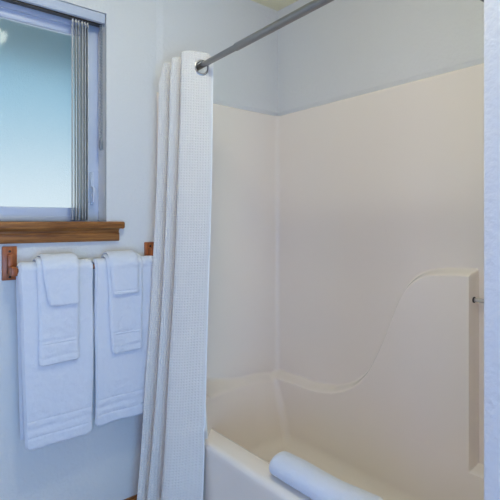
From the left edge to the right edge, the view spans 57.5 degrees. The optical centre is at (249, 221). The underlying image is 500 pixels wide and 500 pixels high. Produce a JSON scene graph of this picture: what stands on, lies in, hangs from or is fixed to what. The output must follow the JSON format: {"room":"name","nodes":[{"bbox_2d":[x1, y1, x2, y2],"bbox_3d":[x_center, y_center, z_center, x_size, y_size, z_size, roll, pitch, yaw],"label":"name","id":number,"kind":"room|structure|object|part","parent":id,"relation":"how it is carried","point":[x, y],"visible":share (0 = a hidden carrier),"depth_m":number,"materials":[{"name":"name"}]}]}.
{"room":"bathroom","nodes":[
{"label":"bathroom","id":0,"kind":"room"},
{"bbox_2d":[0,0,277,499],"bbox_3d":[-1.004,0.040,1.683,3.147,2.440,0.147,0,0,-40],"label":"wall","id":1,"kind":"structure","parent":0,"point":[141,36],"depth_m":1.99,"materials":[{"name":"white paint"}]},
{"bbox_2d":[0,0,98,221],"bbox_3d":[-1.035,-0.441,1.687,0.965,0.878,0.098,0,0,-40],"label":"window","id":2,"kind":"structure","parent":1,"relation":"in","point":[35,45],"depth_m":1.85,"materials":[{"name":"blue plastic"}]},
{"bbox_3d":[-0.881,-0.426,1.839,0.395,0.748,0.005,0,0,-40],"label":"pane","id":3,"kind":"part","parent":2,"relation":"part of","materials":[{"name":"clear glass"}]},
{"bbox_2d":[2,0,104,219],"bbox_3d":[-1.001,-0.443,1.650,0.959,0.870,0.073,0,0,-40],"label":"vertical blind","id":4,"kind":"object","parent":2,"relation":"attached to","point":[77,14],"visible":1,"depth_m":1.92,"materials":[{"name":"grey"}]},
{"bbox_3d":[-0.997,-0.858,1.642,0.956,0.040,0.056,0,0,-40],"label":"head rail","id":5,"kind":"part","parent":4,"relation":"part of","materials":[{"name":"grey plastic"}]},
{"bbox_3d":[-0.631,-0.587,1.931,0.013,0.500,0.005,0,0,-40],"label":"bead chain","id":6,"kind":"part","parent":4,"relation":"part of","materials":[{"name":"grey plastic"}]},
{"bbox_3d":[-0.670,-0.120,1.947,0.014,0.071,0.031,0,0,-40],"label":"latch lever","id":7,"kind":"part","parent":2,"relation":"part of","materials":[{"name":"white plastic"}]},
{"bbox_2d":[0,221,124,243],"bbox_3d":[-0.996,0.039,1.633,1.115,0.082,0.112,0,0,-40],"label":"trim","id":8,"kind":"structure","parent":1,"relation":"attached to","point":[11,232],"depth_m":1.78,"materials":[{"name":"brown wood"}]},
{"bbox_3d":[-0.996,0.013,1.633,1.115,0.030,0.112,0,0,-40],"label":"window stool","id":9,"kind":"part","parent":8,"relation":"part of","materials":[{"name":"brown wood"}]},
{"bbox_2d":[2,242,153,280],"bbox_3d":[-0.646,0.152,1.838,0.619,0.125,0.086,0,0,-40],"label":"towel bar","id":10,"kind":"object","parent":1,"relation":"attached to","point":[10,271],"visible":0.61,"depth_m":1.67,"materials":[{"name":"brown wood"}]},
{"bbox_3d":[-0.889,0.152,1.685,0.050,0.125,0.012,0,0,-40],"label":"bracket plate","id":11,"kind":"part","parent":10,"relation":"part of","materials":[{"name":"brown wood"}]},
{"bbox_3d":[-0.862,0.157,1.652,0.020,0.074,0.075,0,0,-40],"label":"bracket arm","id":12,"kind":"part","parent":10,"relation":"part of","materials":[{"name":"brown wood"}]},
{"bbox_2d":[16,259,93,450],"bbox_3d":[-0.735,0.488,1.729,0.273,0.684,0.066,0,0,-40],"label":"bath towel","id":13,"kind":"object","parent":10,"relation":"hanging from","point":[56,400],"visible":0.73,"depth_m":1.69,"materials":[{"name":"white fabric"}]},
{"bbox_2d":[32,257,79,366],"bbox_3d":[-0.737,0.329,1.728,0.154,0.396,0.095,0,0,-40],"label":"hand towel","id":14,"kind":"object","parent":13,"relation":"hanging from","point":[58,325],"visible":0.61,"depth_m":1.68,"materials":[{"name":"white fabric"}]},
{"bbox_2d":[37,253,79,305],"bbox_3d":[-0.732,0.215,1.732,0.132,0.193,0.119,0,0,-40],"label":"washcloth","id":15,"kind":"object","parent":14,"relation":"on","point":[60,270],"visible":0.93,"depth_m":1.69,"materials":[{"name":"white fabric"}]},
{"bbox_2d":[92,256,152,425],"bbox_3d":[-0.524,0.480,1.904,0.268,0.668,0.066,0,0,-40],"label":"bath towel","id":16,"kind":"object","parent":10,"relation":"hanging from","point":[118,379],"visible":0.63,"depth_m":1.84,"materials":[{"name":"white fabric"}]},
{"bbox_2d":[101,253,142,353],"bbox_3d":[-0.535,0.332,1.895,0.155,0.402,0.095,0,0,-40],"label":"hand towel","id":17,"kind":"object","parent":16,"relation":"hanging from","point":[125,311],"visible":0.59,"depth_m":1.86,"materials":[{"name":"white fabric"}]},
{"bbox_2d":[102,250,138,294],"bbox_3d":[-0.541,0.206,1.891,0.123,0.175,0.118,0,0,-40],"label":"washcloth","id":18,"kind":"object","parent":17,"relation":"on","point":[124,264],"visible":0.89,"depth_m":1.85,"materials":[{"name":"white fabric"}]},
{"bbox_3d":[-0.451,0.152,2.048,0.050,0.125,0.012,0,0,-40],"label":"bracket plate","id":19,"kind":"part","parent":10,"relation":"part of","materials":[{"name":"brown wood"}]},
{"bbox_3d":[-0.424,0.157,2.016,0.020,0.074,0.075,0,0,-40],"label":"bracket arm","id":20,"kind":"part","parent":10,"relation":"part of","materials":[{"name":"brown wood"}]},
{"bbox_2d":[124,494,136,499],"bbox_3d":[-1.248,1.231,1.385,2.150,0.058,0.014,0,0,-40],"label":"baseboard","id":21,"kind":"structure","parent":1,"relation":"attached to","point":[134,497],"depth_m":1.99,"materials":[{"name":"brown wood"}]},
{"bbox_2d":[196,0,333,70],"bbox_3d":[0.075,-0.649,1.521,0.033,0.086,1.496,0,0,-40],"label":"curtain rod","id":22,"kind":"object","parent":1,"relation":"attached to","point":[313,5],"visible":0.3,"depth_m":1.52,"materials":[{"name":"silver metal"}]},
{"bbox_2d":[137,50,212,499],"bbox_3d":[-0.301,0.264,1.851,0.228,1.903,0.269,0,0,-40],"label":"shower curtain","id":23,"kind":"object","parent":22,"relation":"hanging from","point":[174,412],"visible":1,"depth_m":1.82,"materials":[{"name":"white fabric"}]},
{"bbox_2d":[252,0,297,10],"bbox_3d":[0.054,-1.230,0.409,3.147,0.100,3.460,0,0,-40],"label":"ceiling","id":24,"kind":"structure","parent":0,"point":[277,5],"depth_m":2.46,"materials":[{"name":"beige paint"}]},
{"bbox_2d":[278,0,483,115],"bbox_3d":[1.222,0.040,1.367,0.127,2.440,3.200,0,0,-40],"label":"wall","id":25,"kind":"structure","parent":0,"point":[341,49],"depth_m":2.09,"materials":[{"name":"white paint"}]},
{"bbox_2d":[484,0,499,499],"bbox_3d":[0.809,0.040,1.080,0.889,2.440,0.120,0,0,-40],"label":"wall partition","id":26,"kind":"structure","parent":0,"point":[491,7],"depth_m":0.83,"materials":[{"name":"white paint"}]},
{"bbox_3d":[0.054,1.310,0.409,3.147,0.100,3.460,0,0,-40],"label":"floor","id":27,"kind":"structure","parent":0,"visible":0},
{"bbox_2d":[157,63,483,499],"bbox_3d":[0.342,0.334,1.742,0.762,1.852,1.497,0,0,-40],"label":"bathtub surround","id":28,"kind":"object","parent":27,"relation":"on","point":[345,338],"visible":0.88,"depth_m":2.06,"materials":[{"name":"beige plastic"}]},
{"bbox_2d":[203,429,338,499],"bbox_3d":[0.323,1.065,1.727,0.676,0.391,1.493,0,0,-40],"label":"tub","id":29,"kind":"object","parent":28,"relation":"in","point":[236,461],"depth_m":1.79,"materials":[{"name":"beige"}]},
{"bbox_2d":[269,451,382,499],"bbox_3d":[0.226,0.821,1.420,0.109,0.092,0.415,0,0,-40],"label":"rolled towel","id":30,"kind":"object","parent":28,"relation":"on","point":[303,476],"visible":1,"depth_m":1.41,"materials":[{"name":"white fabric"}]}
]}

